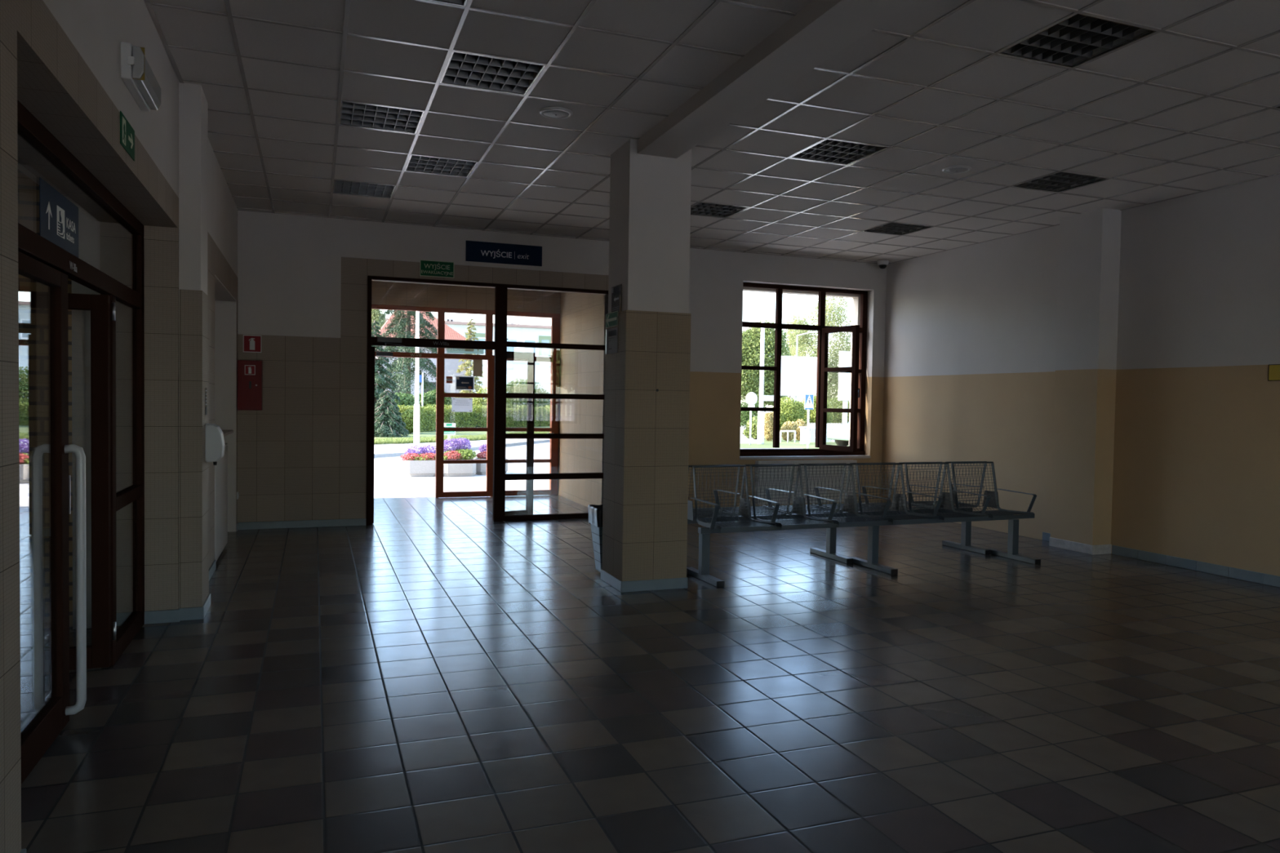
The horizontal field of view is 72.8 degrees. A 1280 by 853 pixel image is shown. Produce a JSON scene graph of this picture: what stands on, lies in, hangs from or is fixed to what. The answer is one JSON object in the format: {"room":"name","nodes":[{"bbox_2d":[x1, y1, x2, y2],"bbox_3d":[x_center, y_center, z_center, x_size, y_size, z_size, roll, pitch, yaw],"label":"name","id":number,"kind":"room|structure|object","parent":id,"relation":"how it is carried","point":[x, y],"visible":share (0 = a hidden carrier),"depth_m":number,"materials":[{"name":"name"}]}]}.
{"room":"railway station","nodes":[
{"label":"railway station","id":0,"kind":"room"},
{"bbox_2d":[17,169,132,631],"bbox_3d":[-2.505,-0.312,0.098,2.375,3.634,11.560,0,2,-21],"label":"wall","id":1,"kind":"structure","parent":0,"point":[106,246],"depth_m":5.63,"materials":[{"name":"clear glass"}]},
{"bbox_2d":[0,0,237,852],"bbox_3d":[-2.232,-0.527,2.441,0.830,3.934,15.770,0,2,-21],"label":"wall","id":2,"kind":"structure","parent":0,"point":[60,60],"depth_m":4.21,"materials":[{"name":"white paint"}]},
{"bbox_2d":[17,99,144,784],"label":"door","id":3,"kind":"structure","parent":2,"relation":"in","point":[41,260],"depth_m":4.05,"materials":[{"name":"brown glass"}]},
{"bbox_2d":[39,177,78,257],"bbox_3d":[-2.625,-0.930,3.936,0.004,0.250,0.630,0,2,-21],"label":"sign","id":4,"kind":"object","parent":3,"relation":"attached to","point":[58,216],"visible":1,"depth_m":3.89,"materials":[{"name":"blue plastic"}]},
{"bbox_2d":[120,111,134,160],"bbox_3d":[-2.489,-1.407,4.221,0.006,0.150,0.330,0,2,-21],"label":"exit sign","id":5,"kind":"object","parent":2,"relation":"attached to","point":[126,131],"visible":1,"depth_m":4.20,"materials":[{"name":"green plastic"}]},
{"bbox_2d":[19,522,238,852],"bbox_3d":[-3.135,1.279,5.747,0.414,0.100,8.870,0,2,-21],"label":"baseboard","id":6,"kind":"structure","parent":2,"relation":"attached to","point":[191,613],"depth_m":5.91,"materials":[{"name":"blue tile"}]},
{"bbox_2d":[120,41,160,111],"bbox_3d":[-2.481,-1.730,4.330,0.098,0.170,0.530,0,2,-21],"label":"emergency light","id":7,"kind":"object","parent":2,"relation":"attached to","point":[136,73],"visible":1,"depth_m":4.16,"materials":[{"name":"white plastic"}]},
{"bbox_2d":[178,82,208,608],"bbox_3d":[-3.120,-0.599,6.086,0.140,3.834,0.420,0,2,-21],"label":"pilaster","id":8,"kind":"object","parent":2,"relation":"attached to","point":[193,299],"visible":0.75,"depth_m":5.91,"materials":[{"name":"white paint"}]},
{"bbox_2d":[204,422,225,465],"bbox_3d":[-3.031,0.127,6.199,0.112,0.298,0.170,0,2,-21],"label":"dispenser","id":9,"kind":"object","parent":8,"relation":"attached to","point":[215,441],"visible":1,"depth_m":6.12,"materials":[{"name":"grey plastic"}]},
{"bbox_2d":[371,280,608,506],"bbox_3d":[-2.439,-0.668,12.354,4.000,3.620,3.020,0,2,-21],"label":"wall","id":10,"kind":"structure","parent":0,"point":[582,316],"depth_m":13.16,"materials":[{"name":"white paint"}]},
{"bbox_2d":[371,304,559,497],"bbox_3d":[-2.802,-0.358,13.462,3.200,2.925,0.152,0,2,-21],"label":"door","id":11,"kind":"structure","parent":10,"relation":"in","point":[441,355],"depth_m":13.59,"materials":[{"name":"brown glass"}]},
{"bbox_2d":[452,397,472,412],"bbox_3d":[-2.757,-0.335,13.470,0.315,0.217,0.002,0,2,-21],"label":"notice","id":12,"kind":"object","parent":11,"relation":"attached to","point":[459,404],"visible":1,"depth_m":13.47,"materials":[{"name":"white paper"}]},
{"bbox_2d":[444,348,484,354],"bbox_3d":[-2.739,-1.230,13.556,0.598,0.186,0.007,0,2,-21],"label":"board","id":13,"kind":"object","parent":11,"relation":"attached to","point":[448,350],"visible":0.47,"depth_m":13.56,"materials":[{"name":"grey"}]},
{"bbox_2d":[455,375,474,390],"bbox_3d":[-2.716,-0.674,13.473,0.292,0.220,0.002,0,2,-21],"label":"poster","id":14,"kind":"object","parent":11,"relation":"attached to","point":[462,383],"visible":1,"depth_m":13.47,"materials":[{"name":"grey paper"}]},
{"bbox_2d":[473,359,482,376],"bbox_3d":[-2.527,-0.921,13.536,0.143,0.276,0.001,0,2,-21],"label":"notice","id":15,"kind":"object","parent":11,"relation":"attached to","point":[477,363],"visible":1,"depth_m":13.54,"materials":[{"name":"brown paper"}]},
{"bbox_2d":[237,210,886,522],"bbox_3d":[-0.747,-0.774,11.547,10.000,3.934,0.450,0,2,-21],"label":"wall","id":16,"kind":"structure","parent":0,"point":[302,280],"depth_m":10.32,"materials":[{"name":"white paint"}]},
{"bbox_2d":[237,360,262,410],"bbox_3d":[-4.416,-0.466,9.834,0.250,0.560,0.203,0,2,-21],"label":"cabinet","id":17,"kind":"object","parent":16,"relation":"attached to","point":[250,373],"visible":1,"depth_m":9.77,"materials":[{"name":"red metal"}]},
{"bbox_2d":[243,334,262,352],"bbox_3d":[-4.427,-0.945,9.918,0.194,0.196,0.008,0,2,-21],"label":"fire extinguisher sign","id":18,"kind":"object","parent":16,"relation":"attached to","point":[251,344],"visible":1,"depth_m":9.91,"materials":[{"name":"red plastic"}]},
{"bbox_2d":[238,518,365,529],"bbox_3d":[-3.943,1.142,10.171,1.405,0.085,0.012,0,2,-21],"label":"baseboard","id":19,"kind":"structure","parent":16,"relation":"attached to","point":[357,522],"depth_m":10.16,"materials":[{"name":"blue tile"}]},
{"bbox_2d":[419,259,453,278],"bbox_3d":[-2.477,-1.924,10.604,0.410,0.196,0.013,0,2,-21],"label":"sign","id":20,"kind":"object","parent":16,"relation":"attached to","point":[427,268],"visible":1,"depth_m":10.60,"materials":[{"name":"green plastic"}]},
{"bbox_2d":[365,275,608,525],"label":"door","id":21,"kind":"structure","parent":16,"relation":"in","point":[500,344],"depth_m":10.94,"materials":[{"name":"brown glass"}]},
{"bbox_2d":[465,240,542,266],"bbox_3d":[-1.700,-2.168,10.891,0.964,0.252,0.017,0,2,-21],"label":"board","id":22,"kind":"object","parent":16,"relation":"attached to","point":[475,251],"visible":1,"depth_m":10.88,"materials":[{"name":"blue"}]},
{"bbox_2d":[739,282,871,459],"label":"window","id":23,"kind":"structure","parent":16,"relation":"in","point":[857,370],"depth_m":12.62,"materials":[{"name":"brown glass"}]},
{"bbox_2d":[754,459,858,504],"bbox_3d":[2.422,0.847,12.487,1.690,0.718,0.116,0,2,-21],"label":"panel radiator","id":24,"kind":"object","parent":16,"relation":"attached to","point":[847,461],"visible":0.62,"depth_m":12.39,"materials":[{"name":"white metal"}]},
{"bbox_2d":[756,459,857,462],"bbox_3d":[2.397,0.492,12.459,1.620,0.008,0.096,0,2,-21],"label":"grille","id":25,"kind":"object","parent":24,"relation":"attached to","point":[838,460],"depth_m":12.44,"materials":[{"name":"white metal"}]},
{"bbox_2d":[20,494,1279,852],"bbox_3d":[0.681,1.509,5.074,11.650,0.200,18.520,0,2,-21],"label":"floor","id":26,"kind":"structure","parent":0,"point":[433,675],"depth_m":4.45,"materials":[{"name":"tile"}]},
{"bbox_2d":[214,443,227,560],"bbox_3d":[-4.106,0.713,8.210,0.280,1.054,1.200,0,2,-21],"label":"radiator","id":27,"kind":"object","parent":26,"relation":"on","point":[221,468],"visible":0.19,"depth_m":8.21,"materials":[{"name":"white metal"}]},
{"bbox_2d":[587,504,602,572],"bbox_3d":[-0.287,1.002,7.761,0.298,0.584,0.297,0,2,-21],"label":"litter bin","id":28,"kind":"object","parent":26,"relation":"on","point":[595,512],"visible":0.39,"depth_m":7.68,"materials":[{"name":"silver metal"}]},
{"bbox_2d":[600,138,691,592],"bbox_3d":[0.057,-0.585,7.305,0.586,3.834,0.548,0,2,-21],"label":"column","id":29,"kind":"structure","parent":26,"relation":"on","point":[646,394],"depth_m":7.08,"materials":[{"name":"white paint"}]},
{"bbox_2d":[605,327,617,354],"bbox_3d":[-0.239,-0.717,7.268,0.012,0.210,0.286,0,2,-21],"label":"notice","id":30,"kind":"object","parent":29,"relation":"attached to","point":[611,335],"visible":1,"depth_m":7.27,"materials":[{"name":"white paper"}]},
{"bbox_2d":[605,311,617,328],"bbox_3d":[-0.237,-0.895,7.273,0.005,0.122,0.310,0,2,-21],"label":"arrow sign","id":31,"kind":"object","parent":29,"relation":"attached to","point":[611,318],"visible":1,"depth_m":7.27,"materials":[{"name":"green plastic"}]},
{"bbox_2d":[611,284,622,312],"bbox_3d":[-0.197,-1.052,7.219,0.006,0.235,0.250,0,2,-21],"label":"notice","id":32,"kind":"object","parent":29,"relation":"attached to","point":[616,291],"visible":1,"depth_m":7.21,"materials":[{"name":"grey"}]},
{"bbox_2d":[686,461,991,573],"bbox_3d":[1.907,0.833,8.709,3.574,0.972,0.650,0,2,-22],"label":"bench","id":33,"kind":"object","parent":26,"relation":"on","point":[966,531],"visible":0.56,"depth_m":8.69,"materials":[{"name":"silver metal"}]},
{"bbox_2d":[686,461,1040,586],"bbox_3d":[2.163,0.851,8.230,3.573,0.972,0.730,0,2,-22],"label":"bench","id":34,"kind":"object","parent":26,"relation":"on","point":[945,500],"visible":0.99,"depth_m":8.17,"materials":[{"name":"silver metal"}]},
{"bbox_2d":[143,0,1279,263],"bbox_3d":[2.279,-2.171,4.019,8.870,0.001,15.670,0,2,-21],"label":"ceiling","id":35,"kind":"structure","parent":0,"point":[991,25],"depth_m":6.20,"materials":[{"name":"white tile"}]},
{"bbox_2d":[333,180,395,198],"bbox_3d":[-2.782,-2.442,8.747,0.604,0.110,0.604,0,2,-21],"label":"ceiling light","id":36,"kind":"object","parent":35,"relation":"attached to","point":[340,186],"visible":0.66,"depth_m":8.81,"materials":[{"name":"silver metal"}]},
{"bbox_2d":[338,101,424,133],"bbox_3d":[-1.940,-2.362,6.501,0.604,0.110,0.604,0,2,-21],"label":"ceiling light","id":37,"kind":"object","parent":35,"relation":"attached to","point":[353,114],"visible":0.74,"depth_m":6.56,"materials":[{"name":"silver metal"}]},
{"bbox_2d":[404,155,477,177],"bbox_3d":[-1.799,-2.400,7.834,0.604,0.110,0.604,0,2,-21],"label":"ceiling light","id":38,"kind":"object","parent":35,"relation":"attached to","point":[422,164],"visible":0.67,"depth_m":7.90,"materials":[{"name":"silver metal"}]},
{"bbox_2d":[427,0,467,6],"bbox_3d":[-1.099,-2.282,4.254,0.604,0.110,0.604,0,2,-21],"label":"ceiling light","id":39,"kind":"object","parent":35,"relation":"attached to","point":[458,2],"visible":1,"depth_m":4.59,"materials":[{"name":"white metal"}]},
{"bbox_2d":[440,51,545,95],"bbox_3d":[-0.958,-2.320,5.588,0.604,0.110,0.604,0,2,-21],"label":"ceiling light","id":40,"kind":"object","parent":35,"relation":"attached to","point":[462,69],"visible":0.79,"depth_m":5.64,"materials":[{"name":"silver metal"}]},
{"bbox_2d":[538,106,573,119],"bbox_3d":[-0.611,-2.274,6.314,0.244,0.022,0.244,0,2,-21],"label":"ceiling speaker","id":41,"kind":"object","parent":35,"relation":"attached to","point":[553,113],"visible":1,"depth_m":6.28,"materials":[{"name":"white plastic"}]},
{"bbox_2d":[542,110,568,118],"bbox_3d":[-0.611,-2.270,6.315,0.192,0.011,0.192,0,2,-21],"label":"grille","id":42,"kind":"object","parent":41,"relation":"attached to","point":[547,113],"depth_m":6.31,"materials":[{"name":"grey plastic"}]},
{"bbox_2d":[144,0,1279,263],"bbox_3d":[2.300,-2.178,4.027,8.825,0.026,15.670,0,2,-21],"label":"ceiling grid","id":43,"kind":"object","parent":35,"relation":"attached to","point":[148,3],"depth_m":6.46,"materials":[{"name":"grey metal"}]},
{"bbox_2d":[690,202,748,217],"bbox_3d":[0.799,-2.407,9.449,0.604,0.110,0.604,0,2,-21],"label":"ceiling light","id":44,"kind":"object","parent":35,"relation":"attached to","point":[701,208],"visible":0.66,"depth_m":9.50,"materials":[{"name":"silver metal"}]},
{"bbox_2d":[636,0,917,158],"bbox_3d":[2.136,-2.199,1.683,0.342,0.410,11.400,0,2,-21],"label":"ceiling beam","id":45,"kind":"structure","parent":35,"relation":"attached to","point":[823,28],"depth_m":5.15,"materials":[{"name":"white paint"}]},
{"bbox_2d":[791,138,886,164],"bbox_3d":[1.641,-2.327,7.203,0.604,0.110,0.604,0,2,-21],"label":"ceiling light","id":46,"kind":"object","parent":35,"relation":"attached to","point":[831,151],"visible":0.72,"depth_m":7.25,"materials":[{"name":"silver metal"}]},
{"bbox_2d":[863,222,930,235],"bbox_3d":[3.046,-2.396,10.291,0.604,0.110,0.604,0,2,-21],"label":"ceiling light","id":47,"kind":"object","parent":35,"relation":"attached to","point":[898,228],"visible":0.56,"depth_m":10.35,"materials":[{"name":"silver metal"}]},
{"bbox_2d":[942,164,971,173],"bbox_3d":[2.791,-2.260,7.654,0.244,0.022,0.244,0,2,-21],"label":"ceiling speaker","id":48,"kind":"object","parent":35,"relation":"attached to","point":[957,169],"visible":1,"depth_m":7.62,"materials":[{"name":"white plastic"}]},
{"bbox_2d":[945,167,968,173],"bbox_3d":[2.791,-2.256,7.654,0.192,0.011,0.192,0,2,-21],"label":"grille","id":49,"kind":"object","parent":48,"relation":"attached to","point":[948,170],"depth_m":7.63,"materials":[{"name":"grey plastic"}]},
{"bbox_2d":[1013,172,1107,192],"bbox_3d":[3.888,-2.316,8.045,0.604,0.110,0.604,0,2,-21],"label":"ceiling light","id":50,"kind":"object","parent":35,"relation":"attached to","point":[1060,180],"visible":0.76,"depth_m":8.09,"materials":[{"name":"silver metal"}]},
{"bbox_2d":[998,13,1156,67],"bbox_3d":[2.482,-2.247,4.957,0.604,0.110,0.604,0,2,-21],"label":"ceiling light","id":51,"kind":"object","parent":35,"relation":"attached to","point":[1079,37],"visible":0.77,"depth_m":4.99,"materials":[{"name":"silver metal"}]},
{"bbox_2d":[880,174,1279,576],"bbox_3d":[6.452,-0.485,5.643,0.660,3.934,15.670,0,2,-21],"label":"wall","id":52,"kind":"structure","parent":0,"point":[1110,366],"depth_m":9.14,"materials":[{"name":"white paint"}]},
{"bbox_2d":[1048,537,1111,555],"bbox_3d":[4.791,1.294,9.463,0.274,0.100,0.574,0,2,-21],"label":"trim","id":53,"kind":"structure","parent":52,"relation":"attached to","point":[1053,542],"depth_m":9.29,"materials":[{"name":"grey tile"}]},
{"bbox_2d":[1042,532,1279,586],"bbox_3d":[6.892,1.485,4.226,0.013,0.095,12.577,0,2,-21],"label":"baseboard","id":54,"kind":"structure","parent":52,"relation":"attached to","point":[1249,575],"depth_m":8.34,"materials":[{"name":"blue tile"}]},
{"bbox_2d":[1267,364,1279,381],"bbox_3d":[5.645,-0.473,7.590,0.005,0.146,0.300,0,2,-21],"label":"notice","id":55,"kind":"object","parent":52,"relation":"attached to","point":[1273,374],"visible":1,"depth_m":7.68,"materials":[{"name":"yellow"}]},
{"label":"outside","id":56,"kind":"structure","parent":0,"visible":0},
{"bbox_2d":[374,426,550,444],"bbox_3d":[-12.146,-0.021,48.071,79.000,0.200,51.500,0,2,-21],"label":"lawn","id":57,"kind":"structure","parent":56,"point":[427,433],"depth_m":36.29,"materials":[{"name":"green plant"}]},
{"bbox_2d":[371,320,400,432],"bbox_3d":[-10.846,-1.758,35.415,2.414,5.136,2.591,-1,2,-41],"label":"spruce","id":58,"kind":"object","parent":57,"relation":"on","point":[379,377],"visible":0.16,"depth_m":35.31,"materials":[{"name":"green plant"}]},
{"bbox_2d":[374,390,408,437],"bbox_3d":[-9.600,-0.255,32.725,1.892,2.253,1.718,1,2,12],"label":"spruce","id":59,"kind":"object","parent":57,"relation":"on","point":[386,411],"visible":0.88,"depth_m":32.49,"materials":[{"name":"green plant"}]},
{"bbox_2d":[394,392,414,407],"bbox_3d":[-11.498,-0.735,41.259,2.102,1.797,2.072,2,2,31],"label":"round bush","id":60,"kind":"object","parent":57,"relation":"on","point":[406,399],"visible":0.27,"depth_m":40.65,"materials":[{"name":"green plant"}]},
{"bbox_2d":[400,408,420,433],"bbox_3d":[-9.434,-0.189,35.575,0.890,1.092,0.806,0,2,-21],"label":"bush","id":61,"kind":"object","parent":57,"relation":"on","point":[407,417],"visible":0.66,"depth_m":35.31,"materials":[{"name":"green plant"}]},
{"bbox_2d":[376,309,452,402],"bbox_3d":[-12.093,-5.763,46.034,4.329,11.600,3.813,2,2,43],"label":"spruce","id":62,"kind":"object","parent":57,"relation":"on","point":[401,323],"visible":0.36,"depth_m":45.59,"materials":[{"name":"green plant"}]},
{"bbox_2d":[418,389,452,407],"bbox_3d":[-10.190,-0.866,42.826,1.944,1.996,1.594,0,2,-15],"label":"round bush","id":63,"kind":"object","parent":57,"relation":"on","point":[429,397],"visible":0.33,"depth_m":42.28,"materials":[{"name":"green plant"}]},
{"bbox_2d":[374,431,550,444],"bbox_3d":[-6.946,0.352,32.847,4.146,0.143,25.255,2,2,30],"label":"grass","id":64,"kind":"structure","parent":57,"relation":"on","point":[471,437],"depth_m":29.41,"materials":[{"name":"green plant"}]},
{"bbox_2d":[456,318,484,400],"bbox_3d":[-10.870,-3.586,55.663,2.174,6.716,2.379,1,2,18],"label":"larch","id":65,"kind":"object","parent":57,"relation":"on","point":[469,335],"visible":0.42,"depth_m":55.50,"materials":[{"name":"green plant"}]},
{"bbox_2d":[396,404,550,431],"bbox_3d":[-7.675,-0.508,44.073,2.139,1.291,14.789,2,2,23],"label":"boxwood hedge","id":66,"kind":"object","parent":57,"relation":"on","point":[516,415],"visible":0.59,"depth_m":42.40,"materials":[{"name":"green plant"}]},
{"bbox_2d":[471,386,511,405],"bbox_3d":[-8.877,-1.202,50.619,2.843,2.252,2.124,0,2,-21],"label":"round bush","id":67,"kind":"object","parent":57,"relation":"on","point":[482,401],"visible":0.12,"depth_m":50.08,"materials":[{"name":"green plant"}]},
{"bbox_2d":[506,378,550,407],"bbox_3d":[-7.049,-1.587,53.764,3.553,2.896,2.687,1,2,1],"label":"round bush","id":68,"kind":"object","parent":57,"relation":"on","point":[514,388],"visible":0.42,"depth_m":53.25,"materials":[{"name":"green plant"}]},
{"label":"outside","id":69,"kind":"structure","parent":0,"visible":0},
{"bbox_2d":[740,431,848,448],"bbox_3d":[7.920,0.549,40.718,14.473,0.130,26.503,1,2,-4],"label":"lawn","id":70,"kind":"structure","parent":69,"point":[767,444],"depth_m":32.46,"materials":[{"name":"green plant"}]},
{"bbox_2d":[742,416,757,439],"bbox_3d":[5.086,0.081,37.755,1.118,1.090,1.165,0,2,-21],"label":"bush","id":71,"kind":"object","parent":70,"relation":"on","point":[754,423],"visible":0.38,"depth_m":37.59,"materials":[{"name":"green plant"}]},
{"bbox_2d":[745,392,757,407],"bbox_3d":[4.102,-0.981,32.120,0.475,0.516,0.080,0,2,-21],"label":"round sign","id":72,"kind":"object","parent":70,"relation":"on","point":[751,398],"depth_m":32.08,"materials":[{"name":"grey metal"}]},
{"bbox_2d":[756,411,764,444],"label":"post","id":73,"kind":"object","parent":70,"relation":"on","point":[760,414],"depth_m":32.66,"materials":[{"name":"grey"}]},
{"bbox_2d":[760,292,764,322],"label":"street lamp","id":74,"kind":"object","parent":70,"relation":"on","point":[762,315],"depth_m":32.57,"materials":[{"name":"grey metal"}]},
{"bbox_2d":[759,328,773,407],"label":"street lamp","id":75,"kind":"object","parent":70,"relation":"on","point":[762,397],"depth_m":32.64,"materials":[{"name":"grey metal"}]},
{"bbox_2d":[764,411,773,440],"bbox_3d":[5.314,0.019,35.701,0.654,1.326,0.710,0,2,-21],"label":"shrub","id":76,"kind":"object","parent":70,"relation":"on","point":[768,416],"visible":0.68,"depth_m":35.45,"materials":[{"name":"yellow plant"}]},
{"bbox_2d":[772,396,806,431],"bbox_3d":[7.042,-0.459,41.832,1.954,1.985,1.506,1,2,-12],"label":"bush","id":77,"kind":"object","parent":70,"relation":"on","point":[791,411],"visible":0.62,"depth_m":41.34,"materials":[{"name":"green plant"}]},
{"bbox_2d":[781,421,797,440],"bbox_3d":[6.161,0.223,36.092,0.700,0.930,0.755,0,2,-21],"label":"shrub","id":78,"kind":"object","parent":70,"relation":"on","point":[792,425],"visible":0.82,"depth_m":35.92,"materials":[{"name":"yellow plant"}]},
{"bbox_2d":[780,355,817,401],"bbox_3d":[8.430,-1.655,45.796,2.583,4.050,0.320,0,2,-21],"label":"billboard","id":79,"kind":"object","parent":70,"relation":"on","point":[798,374],"visible":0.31,"depth_m":45.63,"materials":[{"name":"white"}]},
{"bbox_2d":[795,418,806,440],"bbox_3d":[6.774,0.170,36.715,0.737,1.014,0.641,2,2,43],"label":"shrub","id":80,"kind":"object","parent":70,"relation":"on","point":[799,423],"visible":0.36,"depth_m":36.60,"materials":[{"name":"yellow plant"}]},
{"bbox_2d":[799,426,811,444],"bbox_3d":[6.408,0.349,33.720,0.360,0.698,0.360,0,2,-21],"label":"gate post","id":81,"kind":"object","parent":70,"relation":"on","point":[803,428],"visible":0.75,"depth_m":33.60,"materials":[{"name":"white ceramic"}]},
{"bbox_2d":[804,392,813,448],"bbox_3d":[5.613,-0.169,28.974,0.336,1.931,0.081,0,2,-21],"label":"crossing sign","id":82,"kind":"object","parent":70,"relation":"on","point":[809,398],"visible":0.93,"depth_m":28.95,"materials":[{"name":"grey"}]},
{"bbox_2d":[800,393,832,434],"bbox_3d":[8.916,-0.614,44.636,1.924,2.188,1.922,1,2,9],"label":"bush","id":83,"kind":"object","parent":70,"relation":"on","point":[812,412],"visible":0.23,"depth_m":44.01,"materials":[{"name":"green plant"}]},
{"bbox_2d":[808,422,841,442],"bbox_3d":[7.358,0.257,34.608,1.756,0.801,0.132,0,2,-31],"label":"picket fence","id":84,"kind":"object","parent":70,"relation":"on","point":[812,429],"visible":0.37,"depth_m":34.27,"materials":[{"name":"white wood"}]},
{"bbox_2d":[826,422,848,445],"bbox_3d":[8.796,0.058,31.399,3.760,1.427,1.720,0,2,-21],"label":"parked car","id":85,"kind":"object","parent":70,"relation":"on","point":[840,433],"visible":0.26,"depth_m":31.05,"materials":[{"name":"grey paint"}]},
{"bbox_2d":[826,396,849,424],"bbox_3d":[11.078,-0.622,48.251,2.898,2.070,1.940,0,2,-29],"label":"bush","id":86,"kind":"object","parent":70,"relation":"on","point":[837,417],"visible":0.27,"depth_m":47.67,"materials":[{"name":"green plant"}]},
{"bbox_2d":[838,351,850,424],"bbox_3d":[10.122,-1.567,42.159,1.068,4.145,0.320,0,2,-21],"label":"billboard","id":87,"kind":"object","parent":70,"relation":"on","point":[844,356],"visible":0.41,"depth_m":41.99,"materials":[{"name":"white"}]},
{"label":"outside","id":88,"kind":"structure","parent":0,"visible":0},
{"bbox_2d":[373,411,772,497],"bbox_3d":[-5.324,-0.873,85.440,140.000,0.298,136.280,0,2,-21],"label":"pavement","id":89,"kind":"structure","parent":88,"point":[389,479],"depth_m":17.03,"materials":[{"name":"grey concrete"}]},
{"bbox_2d":[371,309,386,331],"bbox_3d":[-21.990,-6.148,71.671,2.295,10.538,2.266,0,2,-21],"label":"poplar tree","id":90,"kind":"object","parent":89,"relation":"on","point":[375,313],"visible":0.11,"depth_m":71.17,"materials":[{"name":"green plant"}]},
{"bbox_2d":[373,495,435,498],"bbox_3d":[-2.930,1.120,13.714,3.250,0.050,0.250,0,2,-21],"label":"threshold slab","id":91,"kind":"object","parent":89,"relation":"on","point":[415,496],"visible":0.07,"depth_m":13.46,"materials":[{"name":"grey stone"}]},
{"bbox_2d":[400,444,435,476],"bbox_3d":[-4.500,0.685,17.718,0.813,0.634,0.694,0,2,-21],"label":"flower planter","id":92,"kind":"object","parent":89,"relation":"on","point":[422,463],"visible":0.96,"depth_m":17.47,"materials":[{"name":"concrete"}]},
{"bbox_2d":[402,460,435,476],"bbox_3d":[-4.486,0.836,17.742,0.670,0.330,0.670,0,2,-21],"label":"tub","id":93,"kind":"object","parent":92,"relation":"in","point":[410,468],"depth_m":17.42,"materials":[{"name":"concrete"}]},
{"bbox_2d":[375,311,469,399],"bbox_3d":[-15.576,-4.873,60.771,6.668,8.835,9.900,0,2,-21],"label":"house","id":94,"kind":"structure","parent":89,"relation":"on","point":[451,365],"depth_m":57.22,"materials":[{"name":"paint"}]},
{"bbox_2d":[443,437,476,476],"bbox_3d":[-3.759,0.618,17.904,0.772,0.778,0.704,0,2,-21],"label":"flower planter","id":95,"kind":"object","parent":89,"relation":"on","point":[458,450],"visible":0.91,"depth_m":17.68,"materials":[{"name":"concrete"}]},
{"bbox_2d":[443,458,475,476],"bbox_3d":[-3.759,0.843,17.908,0.670,0.330,0.670,0,2,-21],"label":"tub","id":96,"kind":"object","parent":95,"relation":"in","point":[449,469],"depth_m":17.60,"materials":[{"name":"concrete"}]},
{"bbox_2d":[378,313,551,403],"bbox_3d":[-37.630,-7.032,92.926,63.302,10.545,11.800,0,2,-21],"label":"apartment block","id":97,"kind":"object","parent":89,"relation":"on","point":[516,332],"visible":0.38,"depth_m":96.26,"materials":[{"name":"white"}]},
{"bbox_2d":[473,443,507,475],"bbox_3d":[-3.187,0.675,18.437,0.670,0.650,0.670,0,2,-21],"label":"flower planter","id":98,"kind":"object","parent":89,"relation":"on","point":[481,468],"visible":0.44,"depth_m":18.12,"materials":[{"name":"concrete"}]},
{"bbox_2d":[473,457,507,475],"bbox_3d":[-3.189,0.836,18.441,0.670,0.330,0.670,0,2,-21],"label":"tub","id":99,"kind":"object","parent":98,"relation":"in","point":[481,468],"depth_m":18.08,"materials":[{"name":"concrete"}]},
{"bbox_2d":[740,400,766,428],"bbox_3d":[6.503,-0.702,51.664,2.140,1.879,2.486,1,2,16],"label":"bush","id":100,"kind":"object","parent":89,"relation":"on","point":[744,415],"visible":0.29,"depth_m":50.90,"materials":[{"name":"green plant"}]},
{"bbox_2d":[741,320,791,406],"bbox_3d":[7.320,-3.217,53.828,5.030,6.867,3.714,-1,2,-45],"label":"maple tree","id":101,"kind":"object","parent":89,"relation":"on","point":[751,338],"visible":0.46,"depth_m":52.72,"materials":[{"name":"green plant"}]},
{"bbox_2d":[785,295,851,407],"bbox_3d":[14.254,-5.828,67.050,6.464,11.518,4.085,-1,2,-41],"label":"birch tree","id":102,"kind":"object","parent":89,"relation":"on","point":[837,319],"visible":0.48,"depth_m":66.36,"materials":[{"name":"green plant"}]},
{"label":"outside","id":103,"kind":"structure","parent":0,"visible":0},
{"bbox_2d":[373,441,550,459],"bbox_3d":[-10.304,0.657,27.865,14.900,0.102,72.512,2,2,35],"label":"road","id":104,"kind":"structure","parent":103,"point":[549,442],"depth_m":28.24,"materials":[{"name":"grey asphalt"}]},
{"bbox_2d":[373,439,550,457],"bbox_3d":[-10.482,0.603,27.956,14.688,0.200,72.377,2,2,35],"label":"strip","id":105,"kind":"object","parent":104,"relation":"on","point":[390,453],"visible":0.12,"depth_m":26.67,"materials":[{"name":"concrete"}]},
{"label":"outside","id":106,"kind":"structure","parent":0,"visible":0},
{"bbox_2d":[373,438,550,457],"bbox_3d":[-11.773,0.555,29.037,19.571,0.190,73.150,2,2,40],"label":"sidewalk","id":107,"kind":"structure","parent":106,"point":[380,448],"depth_m":26.96,"materials":[{"name":"grey concrete"}]},
{"bbox_2d":[413,311,419,448],"bbox_3d":[-5.773,-3.263,25.875,1.836,7.840,0.280,0,2,-21],"label":"street lamp","id":108,"kind":"object","parent":107,"relation":"on","point":[416,406],"visible":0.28,"depth_m":25.59,"materials":[{"name":"grey metal"}]},
{"bbox_2d":[444,422,455,443],"bbox_3d":[-6.298,0.229,28.622,0.420,0.680,0.093,0,2,-21],"label":"sign","id":109,"kind":"object","parent":107,"relation":"on","point":[446,424],"visible":0.6,"depth_m":28.59,"materials":[{"name":"grey"}]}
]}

